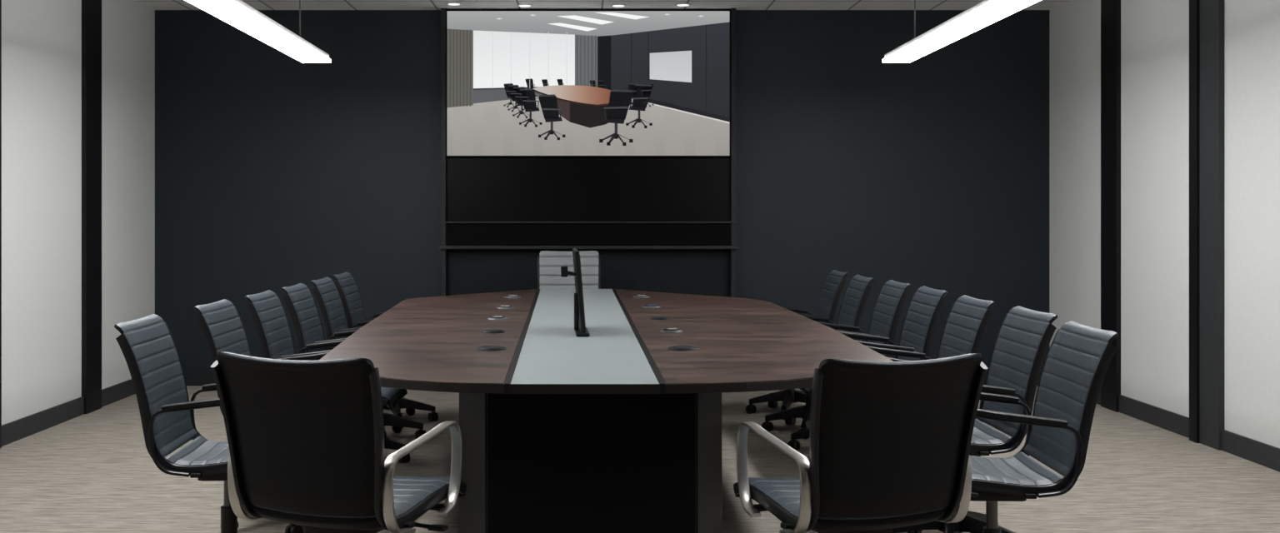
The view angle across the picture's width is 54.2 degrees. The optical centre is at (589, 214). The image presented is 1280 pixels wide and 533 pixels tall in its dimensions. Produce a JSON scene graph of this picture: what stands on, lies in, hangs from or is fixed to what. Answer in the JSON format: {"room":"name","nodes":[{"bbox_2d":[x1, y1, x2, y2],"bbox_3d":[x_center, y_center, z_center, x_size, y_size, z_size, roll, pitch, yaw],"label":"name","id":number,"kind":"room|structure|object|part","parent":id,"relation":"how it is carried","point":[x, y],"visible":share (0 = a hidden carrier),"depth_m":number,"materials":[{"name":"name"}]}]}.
{"room":"conference room","nodes":[
{"label":"conference room","id":0,"kind":"room"},
{"bbox_2d":[1,0,154,425],"bbox_3d":[-3.230,-0.125,3.975,0.100,2.750,10.350,0,0,0],"label":"wall","id":1,"kind":"structure","parent":0,"point":[42,39],"depth_m":7.58,"materials":[{"name":"paint"}]},
{"bbox_2d":[0,0,1,448],"bbox_3d":[-3.165,-0.125,6.575,0.030,2.750,0.250,0,0,0],"label":"trim","id":2,"kind":"structure","parent":1,"relation":"attached to","point":[0,0],"depth_m":6.69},
{"bbox_2d":[1,379,135,446],"bbox_3d":[-3.172,1.195,3.975,0.015,0.110,10.350,0,0,0],"label":"baseboard","id":3,"kind":"structure","parent":1,"relation":"attached to","point":[12,432],"depth_m":7.41,"materials":[{"name":"black"}]},
{"bbox_2d":[81,0,101,414],"bbox_3d":[-3.165,-0.125,7.955,0.030,2.750,0.250,0,0,0],"label":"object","id":4,"kind":"structure","parent":1,"relation":"attached to","point":[91,9],"depth_m":7.92,"materials":[{"name":"black metal"}]},
{"bbox_2d":[155,10,1049,370],"bbox_3d":[0.095,-0.125,9.200,6.750,2.750,0.100,0,0,0],"label":"wall","id":5,"kind":"structure","parent":0,"point":[274,170],"depth_m":9.15,"materials":[{"name":"paint"}]},
{"bbox_2d":[183,370,215,385],"bbox_3d":[-2.123,1.195,9.143,2.085,0.110,0.015,0,0,0],"label":"baseboard","id":6,"kind":"structure","parent":5,"relation":"attached to","point":[192,377],"depth_m":9.13,"materials":[{"name":"black"}]},
{"bbox_2d":[983,370,1041,385],"bbox_3d":[2.203,1.195,9.143,2.305,0.110,0.015,0,0,0],"label":"baseboard","id":7,"kind":"structure","parent":5,"relation":"attached to","point":[985,379],"depth_m":9.13,"materials":[{"name":"black"}]},
{"bbox_2d":[134,0,1071,9],"bbox_3d":[0.095,-1.550,3.975,6.750,0.100,10.550,0,0,0],"label":"ceiling","id":8,"kind":"structure","parent":0,"point":[153,4],"depth_m":8.88,"materials":[{"name":"paint"}]},
{"bbox_2d":[185,0,330,62],"bbox_3d":[-1.700,-1.225,4.900,0.180,0.550,5.800,0,0,0],"label":"pendant light","id":9,"kind":"object","parent":8,"relation":"hanging from","point":[237,13],"visible":1,"depth_m":6.43,"materials":[{"name":"white"}]},
{"bbox_2d":[445,2,461,5],"bbox_3d":[-0.960,-1.498,8.880,0.116,0.005,0.116,0,0,0],"label":"recessed light","id":10,"kind":"object","parent":8,"relation":"in","point":[447,3],"visible":1,"depth_m":8.86,"materials":[{"name":"metal"}]},
{"bbox_2d":[516,4,533,7],"bbox_3d":[-0.460,-1.498,8.950,0.116,0.005,0.116,0,0,0],"label":"recessed light","id":11,"kind":"object","parent":8,"relation":"in","point":[518,5],"visible":1,"depth_m":8.93,"materials":[{"name":"metal"}]},
{"bbox_2d":[610,4,626,7],"bbox_3d":[0.210,-1.498,8.950,0.116,0.005,0.116,0,0,0],"label":"recessed light","id":12,"kind":"object","parent":8,"relation":"in","point":[612,5],"visible":1,"depth_m":8.93,"materials":[{"name":"metal"}]},
{"bbox_2d":[675,3,690,6],"bbox_3d":[0.670,-1.498,8.920,0.116,0.005,0.116,0,0,0],"label":"recessed light","id":13,"kind":"object","parent":8,"relation":"in","point":[678,4],"visible":1,"depth_m":8.91,"materials":[{"name":"metal"}]},
{"bbox_2d":[882,0,1040,62],"bbox_3d":[1.915,-1.225,4.900,0.170,0.550,5.800,0,0,0],"label":"pendant light","id":14,"kind":"object","parent":8,"relation":"hanging from","point":[986,12],"visible":1,"depth_m":6.43,"materials":[{"name":"white plastic"}]},
{"bbox_2d":[0,385,1279,532],"bbox_3d":[0.095,1.300,3.975,6.750,0.100,10.550,0,0,0],"label":"floor","id":15,"kind":"structure","parent":0,"point":[95,472],"depth_m":5.85,"materials":[{"name":"carpet"}]},
{"bbox_2d":[114,314,237,532],"bbox_3d":[-1.231,0.801,4.296,0.665,0.897,0.537,0,0,-2],"label":"chair","id":16,"kind":"object","parent":15,"relation":"on","point":[147,344],"visible":0.69,"depth_m":4.21,"materials":[{"name":"leather"}]},
{"bbox_3d":[-1.480,0.580,4.278,0.166,0.454,0.430,0,0,-2],"label":"backrest","id":17,"kind":"part","parent":16,"relation":"part of","materials":[{"name":"leather"}]},
{"bbox_3d":[-1.224,0.616,4.070,0.622,0.467,0.022,0,0,-2],"label":"frame","id":18,"kind":"part","parent":16,"relation":"part of","materials":[{"name":"metal"}]},
{"bbox_3d":[-1.219,0.720,4.048,0.408,0.255,0.025,0,0,-2],"label":"armrest","id":19,"kind":"part","parent":16,"relation":"part of","materials":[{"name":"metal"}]},
{"bbox_3d":[-1.242,0.616,4.505,0.622,0.467,0.022,0,0,-2],"label":"frame","id":20,"kind":"part","parent":16,"relation":"part of","materials":[{"name":"metal"}]},
{"bbox_3d":[-1.153,0.821,4.291,0.510,0.074,0.418,0,0,-2],"label":"seat","id":21,"kind":"part","parent":16,"relation":"part of","materials":[{"name":"leather"}]},
{"bbox_3d":[-1.238,0.720,4.527,0.408,0.255,0.025,0,0,-2],"label":"armrest","id":22,"kind":"part","parent":16,"relation":"part of","materials":[{"name":"metal"}]},
{"bbox_2d":[194,299,328,532],"bbox_3d":[-1.211,0.801,5.057,0.665,0.897,0.532,0,0,0],"label":"chair","id":23,"kind":"object","parent":15,"relation":"on","point":[220,323],"visible":0.18,"depth_m":5.04,"materials":[{"name":"leather"}]},
{"bbox_3d":[-1.213,0.616,4.842,0.622,0.467,0.022,0,0,0],"label":"frame","id":24,"kind":"part","parent":23,"relation":"part of","materials":[{"name":"metal"}]},
{"bbox_3d":[-1.460,0.580,5.060,0.166,0.454,0.430,0,0,0],"label":"backrest","id":25,"kind":"part","parent":23,"relation":"part of","materials":[{"name":"leather"}]},
{"bbox_3d":[-1.213,0.616,5.278,0.622,0.467,0.022,0,0,0],"label":"frame","id":26,"kind":"part","parent":23,"relation":"part of","materials":[{"name":"metal"}]},
{"bbox_3d":[-1.209,0.720,5.300,0.408,0.255,0.025,0,0,0],"label":"armrest","id":27,"kind":"part","parent":23,"relation":"part of","materials":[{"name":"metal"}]},
{"bbox_2d":[245,290,407,409],"bbox_3d":[-1.186,0.801,5.687,0.665,0.897,0.532,0,0,0],"label":"chair","id":28,"kind":"object","parent":15,"relation":"on","point":[267,312],"visible":0.35,"depth_m":5.65,"materials":[{"name":"leather"}]},
{"bbox_3d":[-1.435,0.580,5.690,0.166,0.454,0.430,0,0,0],"label":"backrest","id":29,"kind":"part","parent":28,"relation":"part of","materials":[{"name":"leather"}]},
{"bbox_3d":[-1.188,0.616,5.908,0.622,0.467,0.022,0,0,0],"label":"frame","id":30,"kind":"part","parent":28,"relation":"part of","materials":[{"name":"metal"}]},
{"bbox_3d":[-1.184,0.720,5.929,0.408,0.255,0.025,0,0,0],"label":"armrest","id":31,"kind":"part","parent":28,"relation":"part of","materials":[{"name":"metal"}]},
{"bbox_3d":[-1.108,0.821,5.690,0.510,0.074,0.418,0,0,0],"label":"seat","id":32,"kind":"part","parent":28,"relation":"part of","materials":[{"name":"leather"}]},
{"bbox_2d":[210,351,466,532],"bbox_3d":[-0.665,0.801,3.437,0.534,0.897,0.632,0,0,20],"label":"chair","id":33,"kind":"object","parent":15,"relation":"on","point":[306,438],"visible":1,"depth_m":3.20,"materials":[{"name":"leather"}]},
{"bbox_3d":[-0.848,0.600,3.500,0.041,0.443,0.592,0,0,23],"label":"frame","id":34,"kind":"part","parent":33,"relation":"part of","materials":[{"name":"metal"}]},
{"bbox_3d":[-0.875,0.703,3.499,0.032,0.255,0.408,0,0,20],"label":"armrest","id":35,"kind":"part","parent":33,"relation":"part of","materials":[{"name":"metal"}]},
{"bbox_3d":[-0.739,0.564,3.199,0.455,0.423,0.135,0,0,20],"label":"backrest","id":36,"kind":"part","parent":33,"relation":"part of","materials":[{"name":"leather"}]},
{"bbox_3d":[-0.633,0.793,3.490,0.394,0.074,0.510,0,0,20],"label":"seat","id":37,"kind":"part","parent":33,"relation":"part of","materials":[{"name":"leather"}]},
{"bbox_3d":[-0.462,0.600,3.359,0.041,0.443,0.592,0,0,17],"label":"frame","id":38,"kind":"part","parent":33,"relation":"part of","materials":[{"name":"metal"}]},
{"bbox_3d":[-0.441,0.703,3.341,0.032,0.255,0.408,0,0,20],"label":"armrest","id":39,"kind":"part","parent":33,"relation":"part of","materials":[{"name":"metal"}]},
{"bbox_2d":[281,283,409,463],"bbox_3d":[-1.176,0.801,6.297,0.665,0.897,0.532,0,0,0],"label":"chair","id":40,"kind":"object","parent":15,"relation":"on","point":[300,302],"visible":0.29,"depth_m":6.28,"materials":[{"name":"leather"}]},
{"bbox_3d":[-1.178,0.616,6.082,0.622,0.467,0.022,0,0,0],"label":"frame","id":41,"kind":"part","parent":40,"relation":"part of","materials":[{"name":"metal"}]},
{"bbox_3d":[-1.425,0.580,6.300,0.166,0.454,0.430,0,0,0],"label":"backrest","id":42,"kind":"part","parent":40,"relation":"part of","materials":[{"name":"leather"}]},
{"bbox_3d":[-1.178,0.616,6.518,0.622,0.467,0.022,0,0,0],"label":"frame","id":43,"kind":"part","parent":40,"relation":"part of","materials":[{"name":"metal"}]},
{"bbox_3d":[-1.174,0.720,6.540,0.408,0.255,0.025,0,0,0],"label":"armrest","id":44,"kind":"part","parent":40,"relation":"part of","materials":[{"name":"metal"}]},
{"bbox_2d":[310,276,426,439],"bbox_3d":[-1.176,0.801,6.937,0.665,0.897,0.532,0,0,0],"label":"chair","id":45,"kind":"object","parent":15,"relation":"on","point":[327,294],"visible":0.34,"depth_m":6.92,"materials":[{"name":"leather"}]},
{"bbox_3d":[-1.178,0.616,6.722,0.622,0.467,0.022,0,0,0],"label":"frame","id":46,"kind":"part","parent":45,"relation":"part of","materials":[{"name":"metal"}]},
{"bbox_3d":[-1.425,0.580,6.940,0.166,0.454,0.430,0,0,0],"label":"backrest","id":47,"kind":"part","parent":45,"relation":"part of","materials":[{"name":"leather"}]},
{"bbox_3d":[-1.178,0.616,7.158,0.622,0.467,0.022,0,0,0],"label":"frame","id":48,"kind":"part","parent":45,"relation":"part of","materials":[{"name":"metal"}]},
{"bbox_3d":[-1.174,0.720,7.179,0.408,0.255,0.025,0,0,0],"label":"armrest","id":49,"kind":"part","parent":45,"relation":"part of","materials":[{"name":"metal"}]},
{"bbox_2d":[332,271,438,428],"bbox_3d":[-1.186,0.801,7.557,0.665,0.897,0.532,0,0,0],"label":"chair","id":50,"kind":"object","parent":15,"relation":"on","point":[346,285],"visible":0.24,"depth_m":7.54,"materials":[{"name":"leather"}]},
{"bbox_3d":[-1.188,0.616,7.342,0.622,0.467,0.022,0,0,0],"label":"frame","id":51,"kind":"part","parent":50,"relation":"part of","materials":[{"name":"metal"}]},
{"bbox_3d":[-1.435,0.580,7.560,0.166,0.454,0.430,0,0,0],"label":"backrest","id":52,"kind":"part","parent":50,"relation":"part of","materials":[{"name":"leather"}]},
{"bbox_3d":[-1.188,0.616,7.778,0.622,0.467,0.022,0,0,0],"label":"frame","id":53,"kind":"part","parent":50,"relation":"part of","materials":[{"name":"metal"}]},
{"bbox_2d":[537,250,600,289],"bbox_3d":[-0.143,0.750,8.428,0.532,1.000,0.610,0,0,0],"label":"chair","id":54,"kind":"object","parent":15,"relation":"on","point":[549,262],"visible":0.16,"depth_m":8.68,"materials":[{"name":"grey leather"}]},
{"bbox_3d":[-0.349,0.569,8.436,0.022,0.561,0.577,0,0,0],"label":"frame","id":55,"kind":"part","parent":54,"relation":"part of","materials":[{"name":"metal"}]},
{"bbox_3d":[0.069,0.569,8.436,0.022,0.561,0.577,0,0,0],"label":"frame","id":56,"kind":"part","parent":54,"relation":"part of","materials":[{"name":"metal"}]},
{"bbox_2d":[439,8,738,297],"bbox_3d":[-0.005,-0.125,9.090,2.160,2.750,0.120,0,0,0],"label":"media cabinet","id":57,"kind":"object","parent":15,"relation":"on","point":[472,188],"visible":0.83,"depth_m":9.10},
{"bbox_3d":[-1.058,-0.125,9.105,0.035,2.750,0.090,0,0,0],"label":"post","id":58,"kind":"part","parent":57,"relation":"part of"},
{"bbox_2d":[445,10,730,157],"bbox_3d":[-0.006,-0.955,9.095,2.070,1.070,0.050,0,0,0],"label":"wall display","id":59,"kind":"object","parent":57,"relation":"attached to","point":[520,83],"visible":1,"depth_m":9.07,"materials":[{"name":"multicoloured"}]},
{"bbox_3d":[-0.005,-0.958,9.135,2.070,1.085,0.030,0,0,0],"label":"panel","id":60,"kind":"part","parent":57,"relation":"part of","materials":[{"name":"multicoloured glass"}]},
{"bbox_3d":[-0.005,0.750,9.144,2.070,1.000,0.012,0,0,0],"label":"panel","id":61,"kind":"part","parent":57,"relation":"part of","materials":[{"name":"black wood"}]},
{"bbox_3d":[-0.005,0.140,9.107,2.070,0.160,0.085,0,0,0],"label":"drawer","id":62,"kind":"part","parent":57,"relation":"part of","materials":[{"name":"black wood"}]},
{"bbox_3d":[-0.005,-0.185,9.125,2.070,0.460,0.050,0,0,0],"label":"glossy panel","id":63,"kind":"part","parent":57,"relation":"part of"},
{"bbox_3d":[1.048,-0.125,9.105,0.035,2.750,0.090,0,0,0],"label":"post","id":64,"kind":"part","parent":57,"relation":"part of","materials":[{"name":"black wood"}]},
{"bbox_2d":[319,289,893,532],"bbox_3d":[-0.007,0.875,6.062,2.155,0.750,4.735,0,0,0],"label":"conference table","id":65,"kind":"object","parent":15,"relation":"on","point":[613,429],"visible":0.87,"depth_m":4.04,"materials":[{"name":"brown wood"}]},
{"bbox_3d":[-0.413,0.896,4.410,0.008,0.668,0.799,0,0,-12],"label":"pedestal panel","id":66,"kind":"part","parent":65,"relation":"part of","materials":[{"name":"brown wood"}]},
{"bbox_2d":[476,345,506,350],"bbox_3d":[-0.363,0.495,4.650,0.115,0.008,0.115,0,0,18],"label":"cable grommet","id":67,"kind":"object","parent":65,"relation":"on","point":[484,347],"visible":1,"depth_m":4.62,"materials":[{"name":"silver metal"}]},
{"bbox_3d":[-0.363,0.492,4.650,0.092,0.003,0.092,0,0,18],"label":"lid","id":68,"kind":"part","parent":67,"relation":"part of","materials":[{"name":"black metal"}]},
{"bbox_2d":[481,329,504,333],"bbox_3d":[-0.408,0.495,5.320,0.100,0.008,0.100,0,0,27],"label":"cable grommet","id":69,"kind":"object","parent":65,"relation":"on","point":[493,331],"visible":1,"depth_m":5.29,"materials":[{"name":"black metal"}]},
{"bbox_3d":[-0.408,0.492,5.320,0.080,0.003,0.080,0,0,27],"label":"lid","id":70,"kind":"part","parent":69,"relation":"part of","materials":[{"name":"metal"}]},
{"bbox_2d":[487,315,507,319],"bbox_3d":[-0.440,0.492,6.000,0.100,0.013,0.100,0,0,7],"label":"cable grommet","id":71,"kind":"object","parent":65,"relation":"on","point":[494,317],"visible":1,"depth_m":5.97,"materials":[{"name":"silver metal"}]},
{"bbox_2d":[495,305,514,309],"bbox_3d":[-0.450,0.492,6.700,0.100,0.013,0.100,0,0,24],"label":"cable grommet","id":72,"kind":"object","parent":65,"relation":"on","point":[501,307],"visible":1,"depth_m":6.67,"materials":[{"name":"silver metal"}]},
{"bbox_2d":[503,295,521,297],"bbox_3d":[-0.465,0.492,7.580,0.110,0.013,0.110,0,0,30],"label":"cable grommet","id":73,"kind":"object","parent":65,"relation":"on","point":[508,296],"visible":1,"depth_m":7.55,"materials":[{"name":"silver metal"}]},
{"bbox_2d":[560,248,589,336],"bbox_3d":[-0.065,0.323,5.334,0.116,0.350,0.450,0,0,-2],"label":"monitor","id":74,"kind":"object","parent":65,"relation":"on","point":[580,328],"visible":1,"depth_m":5.14,"materials":[{"name":"black plastic"}]},
{"bbox_3d":[-0.081,0.351,5.245,0.076,0.274,0.125,0,0,-2],"label":"stand arm","id":75,"kind":"part","parent":74,"relation":"part of","materials":[{"name":"metal"}]},
{"bbox_3d":[-0.044,0.320,5.340,0.044,0.344,0.440,0,0,-2],"label":"display panel","id":76,"kind":"part","parent":74,"relation":"part of","materials":[{"name":"black plastic"}]},
{"bbox_3d":[-0.034,0.318,5.340,0.026,0.309,0.410,0,0,-2],"label":"display glass","id":77,"kind":"part","parent":74,"relation":"part of","materials":[{"name":"black glass"}]},
{"bbox_2d":[632,295,650,297],"bbox_3d":[0.318,0.492,7.580,0.110,0.013,0.110,0,0,19],"label":"cable grommet","id":78,"kind":"object","parent":65,"relation":"on","point":[637,296],"visible":1,"depth_m":7.55,"materials":[{"name":"silver metal"}]},
{"bbox_2d":[642,305,660,308],"bbox_3d":[0.338,0.492,6.760,0.100,0.013,0.100,0,0,-18],"label":"cable grommet","id":79,"kind":"object","parent":65,"relation":"on","point":[647,306],"visible":1,"depth_m":6.73,"materials":[{"name":"silver metal"}]},
{"bbox_2d":[650,316,670,319],"bbox_3d":[0.344,0.495,6.000,0.100,0.008,0.100,0,0,-21],"label":"cable grommet","id":80,"kind":"object","parent":65,"relation":"on","point":[653,317],"visible":1,"depth_m":5.97,"materials":[{"name":"black metal"}]},
{"bbox_3d":[0.344,0.492,6.000,0.080,0.003,0.080,0,0,-21],"label":"lid","id":81,"kind":"part","parent":80,"relation":"part of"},
{"bbox_2d":[660,328,682,332],"bbox_3d":[0.354,0.492,5.360,0.095,0.013,0.095,0,0,-29],"label":"cable grommet","id":82,"kind":"object","parent":65,"relation":"on","point":[667,330],"visible":1,"depth_m":5.33,"materials":[{"name":"silver metal"}]},
{"bbox_3d":[0.354,0.492,5.360,0.076,0.003,0.076,0,0,-29],"label":"lid","id":83,"kind":"part","parent":82,"relation":"part of","materials":[{"name":"silver metal"}]},
{"bbox_2d":[667,345,698,350],"bbox_3d":[0.348,0.495,4.650,0.115,0.008,0.115,0,0,7],"label":"cable grommet","id":84,"kind":"object","parent":65,"relation":"on","point":[674,347],"visible":1,"depth_m":4.62,"materials":[{"name":"silver metal"}]},
{"bbox_3d":[0.348,0.492,4.650,0.092,0.003,0.092,0,0,7],"label":"lid","id":85,"kind":"part","parent":84,"relation":"part of","materials":[{"name":"metal"}]},
{"bbox_3d":[0.426,0.896,4.410,0.008,0.668,0.798,0,0,12],"label":"pedestal panel","id":86,"kind":"part","parent":65,"relation":"part of","materials":[{"name":"brown wood"}]},
{"bbox_2d":[745,270,848,419],"bbox_3d":[1.261,0.801,7.863,0.665,0.897,0.532,0,0,0],"label":"chair","id":87,"kind":"object","parent":15,"relation":"on","point":[832,287],"visible":0.35,"depth_m":7.84,"materials":[{"name":"leather"}]},
{"bbox_3d":[1.259,0.720,8.100,0.408,0.255,0.025,0,0,0],"label":"armrest","id":88,"kind":"part","parent":87,"relation":"part of","materials":[{"name":"metal"}]},
{"bbox_3d":[1.263,0.616,8.078,0.622,0.467,0.022,0,0,0],"label":"frame","id":89,"kind":"part","parent":87,"relation":"part of","materials":[{"name":"metal"}]},
{"bbox_3d":[1.510,0.580,7.860,0.166,0.454,0.430,0,0,0],"label":"backrest","id":90,"kind":"part","parent":87,"relation":"part of","materials":[{"name":"leather"}]},
{"bbox_3d":[1.263,0.616,7.642,0.622,0.467,0.022,0,0,0],"label":"frame","id":91,"kind":"part","parent":87,"relation":"part of","materials":[{"name":"metal"}]},
{"bbox_2d":[761,275,874,439],"bbox_3d":[1.271,0.801,7.213,0.665,0.897,0.532,0,0,0],"label":"chair","id":92,"kind":"object","parent":15,"relation":"on","point":[858,289],"visible":0.3,"depth_m":7.19,"materials":[{"name":"leather"}]},
{"bbox_3d":[1.269,0.720,7.449,0.408,0.255,0.025,0,0,0],"label":"armrest","id":93,"kind":"part","parent":92,"relation":"part of","materials":[{"name":"metal"}]},
{"bbox_3d":[1.273,0.616,7.428,0.622,0.467,0.022,0,0,0],"label":"frame","id":94,"kind":"part","parent":92,"relation":"part of","materials":[{"name":"metal"}]},
{"bbox_3d":[1.520,0.580,7.210,0.166,0.454,0.430,0,0,0],"label":"backrest","id":95,"kind":"part","parent":92,"relation":"part of","materials":[{"name":"leather"}]},
{"bbox_3d":[1.273,0.616,6.992,0.622,0.467,0.022,0,0,0],"label":"frame","id":96,"kind":"part","parent":92,"relation":"part of","materials":[{"name":"metal"}]},
{"bbox_2d":[787,280,910,450],"bbox_3d":[1.326,0.801,6.623,0.665,0.897,0.532,0,0,0],"label":"chair","id":97,"kind":"object","parent":15,"relation":"on","point":[892,297],"visible":0.25,"depth_m":6.61,"materials":[{"name":"leather"}]},
{"bbox_3d":[1.324,0.720,6.859,0.408,0.255,0.025,0,0,0],"label":"armrest","id":98,"kind":"part","parent":97,"relation":"part of","materials":[{"name":"metal"}]},
{"bbox_3d":[1.328,0.616,6.838,0.622,0.467,0.022,0,0,0],"label":"frame","id":99,"kind":"part","parent":97,"relation":"part of","materials":[{"name":"metal"}]},
{"bbox_3d":[1.575,0.580,6.620,0.166,0.454,0.430,0,0,0],"label":"backrest","id":100,"kind":"part","parent":97,"relation":"part of","materials":[{"name":"leather"}]},
{"bbox_3d":[1.328,0.616,6.402,0.622,0.467,0.022,0,0,0],"label":"frame","id":101,"kind":"part","parent":97,"relation":"part of","materials":[{"name":"metal"}]},
{"bbox_2d":[733,353,987,532],"bbox_3d":[0.693,0.801,3.409,0.534,0.897,0.632,0,0,-17],"label":"chair","id":102,"kind":"object","parent":15,"relation":"on","point":[890,442],"visible":1,"depth_m":3.17,"materials":[{"name":"leather"}]},
{"bbox_3d":[0.488,0.703,3.331,0.032,0.255,0.408,0,0,-17],"label":"armrest","id":103,"kind":"part","parent":102,"relation":"part of","materials":[{"name":"metal"}]},
{"bbox_3d":[0.509,0.600,3.348,0.041,0.443,0.592,0,0,-14],"label":"frame","id":104,"kind":"part","parent":102,"relation":"part of","materials":[{"name":"metal"}]},
{"bbox_3d":[0.687,0.793,3.471,0.394,0.074,0.510,0,0,-17],"label":"seat","id":105,"kind":"part","parent":102,"relation":"part of","materials":[{"name":"leather"}]},
{"bbox_3d":[0.777,0.564,3.174,0.455,0.423,0.135,0,0,-17],"label":"backrest","id":106,"kind":"part","parent":102,"relation":"part of","materials":[{"name":"leather"}]},
{"bbox_3d":[0.930,0.703,3.466,0.032,0.255,0.408,0,0,-17],"label":"armrest","id":107,"kind":"part","parent":102,"relation":"part of","materials":[{"name":"metal"}]},
{"bbox_3d":[0.902,0.600,3.469,0.041,0.443,0.592,0,0,-20],"label":"frame","id":108,"kind":"part","parent":102,"relation":"part of","materials":[{"name":"metal"}]},
{"bbox_2d":[799,285,947,397],"bbox_3d":[1.346,0.801,6.033,0.665,0.897,0.532,0,0,0],"label":"chair","id":109,"kind":"object","parent":15,"relation":"on","point":[927,304],"visible":0.32,"depth_m":5.99,"materials":[{"name":"leather"}]},
{"bbox_3d":[1.268,0.821,6.030,0.510,0.074,0.418,0,0,0],"label":"seat","id":110,"kind":"part","parent":109,"relation":"part of","materials":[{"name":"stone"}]},
{"bbox_3d":[1.344,0.720,6.269,0.408,0.255,0.025,0,0,0],"label":"armrest","id":111,"kind":"part","parent":109,"relation":"part of","materials":[{"name":"metal"}]},
{"bbox_3d":[1.348,0.616,6.248,0.622,0.467,0.022,0,0,0],"label":"frame","id":112,"kind":"part","parent":109,"relation":"part of","materials":[{"name":"metal"}]},
{"bbox_3d":[1.595,0.580,6.030,0.166,0.454,0.430,0,0,0],"label":"backrest","id":113,"kind":"part","parent":109,"relation":"part of","materials":[{"name":"leather"}]},
{"bbox_3d":[1.348,0.616,5.812,0.622,0.467,0.022,0,0,0],"label":"frame","id":114,"kind":"part","parent":109,"relation":"part of","materials":[{"name":"metal"}]},
{"bbox_2d":[865,295,994,361],"bbox_3d":[1.336,0.801,5.323,0.665,0.897,0.532,0,0,0],"label":"chair","id":115,"kind":"object","parent":15,"relation":"on","point":[968,319],"visible":0.2,"depth_m":5.33,"materials":[{"name":"leather"}]},
{"bbox_3d":[1.334,0.720,5.559,0.408,0.255,0.025,0,0,0],"label":"armrest","id":116,"kind":"part","parent":115,"relation":"part of","materials":[{"name":"metal"}]},
{"bbox_3d":[1.338,0.616,5.538,0.622,0.467,0.022,0,0,0],"label":"frame","id":117,"kind":"part","parent":115,"relation":"part of","materials":[{"name":"metal"}]},
{"bbox_3d":[1.585,0.580,5.320,0.166,0.454,0.430,0,0,0],"label":"backrest","id":118,"kind":"part","parent":115,"relation":"part of","materials":[{"name":"leather"}]},
{"bbox_3d":[1.338,0.616,5.102,0.622,0.467,0.022,0,0,0],"label":"frame","id":119,"kind":"part","parent":115,"relation":"part of","materials":[{"name":"metal"}]},
{"bbox_2d":[892,306,1057,532],"bbox_3d":[1.346,0.801,4.663,0.665,0.897,0.532,0,0,0],"label":"chair","id":120,"kind":"object","parent":15,"relation":"on","point":[1023,338],"visible":0.37,"depth_m":4.59,"materials":[{"name":"leather"}]},
{"bbox_3d":[1.268,0.821,4.660,0.510,0.074,0.418,0,0,0],"label":"seat","id":121,"kind":"part","parent":120,"relation":"part of","materials":[{"name":"leather"}]},
{"bbox_3d":[1.348,0.616,4.878,0.622,0.467,0.022,0,0,0],"label":"frame","id":122,"kind":"part","parent":120,"relation":"part of","materials":[{"name":"metal"}]},
{"bbox_3d":[1.344,0.720,4.420,0.408,0.255,0.025,0,0,0],"label":"armrest","id":123,"kind":"part","parent":120,"relation":"part of","materials":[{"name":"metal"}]},
{"bbox_3d":[1.348,0.616,4.442,0.622,0.467,0.022,0,0,0],"label":"frame","id":124,"kind":"part","parent":120,"relation":"part of","materials":[{"name":"metal"}]},
{"bbox_3d":[1.595,0.580,4.660,0.166,0.454,0.430,0,0,0],"label":"backrest","id":125,"kind":"part","parent":120,"relation":"part of","materials":[{"name":"leather"}]},
{"bbox_2d":[969,321,1118,532],"bbox_3d":[1.281,0.801,3.994,0.665,0.897,0.533,0,0,2],"label":"chair","id":126,"kind":"object","parent":15,"relation":"on","point":[1078,358],"visible":0.73,"depth_m":3.91,"materials":[{"name":"leather"}]},
{"bbox_3d":[1.288,0.720,4.227,0.408,0.255,0.025,0,0,2],"label":"armrest","id":127,"kind":"part","parent":126,"relation":"part of","materials":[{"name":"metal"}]},
{"bbox_3d":[1.203,0.821,3.991,0.510,0.074,0.418,0,0,2],"label":"seat","id":128,"kind":"part","parent":126,"relation":"part of","materials":[{"name":"leather"}]},
{"bbox_3d":[1.269,0.720,3.748,0.408,0.255,0.025,0,0,2],"label":"armrest","id":129,"kind":"part","parent":126,"relation":"part of","materials":[{"name":"metal"}]},
{"bbox_3d":[1.292,0.616,4.205,0.622,0.467,0.022,0,0,2],"label":"frame","id":130,"kind":"part","parent":126,"relation":"part of","materials":[{"name":"metal"}]},
{"bbox_3d":[1.530,0.580,3.978,0.166,0.454,0.430,0,0,2],"label":"backrest","id":131,"kind":"part","parent":126,"relation":"part of","materials":[{"name":"leather"}]},
{"bbox_2d":[1049,0,1279,448],"bbox_3d":[3.420,-0.125,3.975,0.100,2.750,10.350,0,0,0],"label":"wall","id":132,"kind":"structure","parent":0,"point":[1155,33],"depth_m":7.30,"materials":[{"name":"paint"}]},
{"bbox_2d":[1100,0,1120,412],"bbox_3d":[3.355,-0.125,8.040,0.030,2.750,0.240,0,0,0],"label":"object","id":133,"kind":"structure","parent":132,"relation":"attached to","point":[1110,9],"depth_m":8.00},
{"bbox_2d":[1096,390,1279,472],"bbox_3d":[3.362,1.195,3.975,0.015,0.110,10.350,0,0,0],"label":"baseboard","id":134,"kind":"structure","parent":132,"relation":"attached to","point":[1256,452],"depth_m":7.01,"materials":[{"name":"black"}]},
{"bbox_2d":[1189,0,1199,443],"bbox_3d":[3.348,-0.125,6.885,0.045,2.750,0.090,0,0,0],"label":"trim","id":135,"kind":"structure","parent":132,"relation":"attached to","point":[1193,4],"depth_m":6.87,"materials":[{"name":"black metal"}]},
{"bbox_2d":[1199,0,1224,450],"bbox_3d":[3.355,-0.125,6.735,0.030,2.750,0.210,0,0,0],"label":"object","id":136,"kind":"structure","parent":132,"relation":"attached to","point":[1211,12],"depth_m":6.70,"materials":[{"name":"black metal"}]}
]}

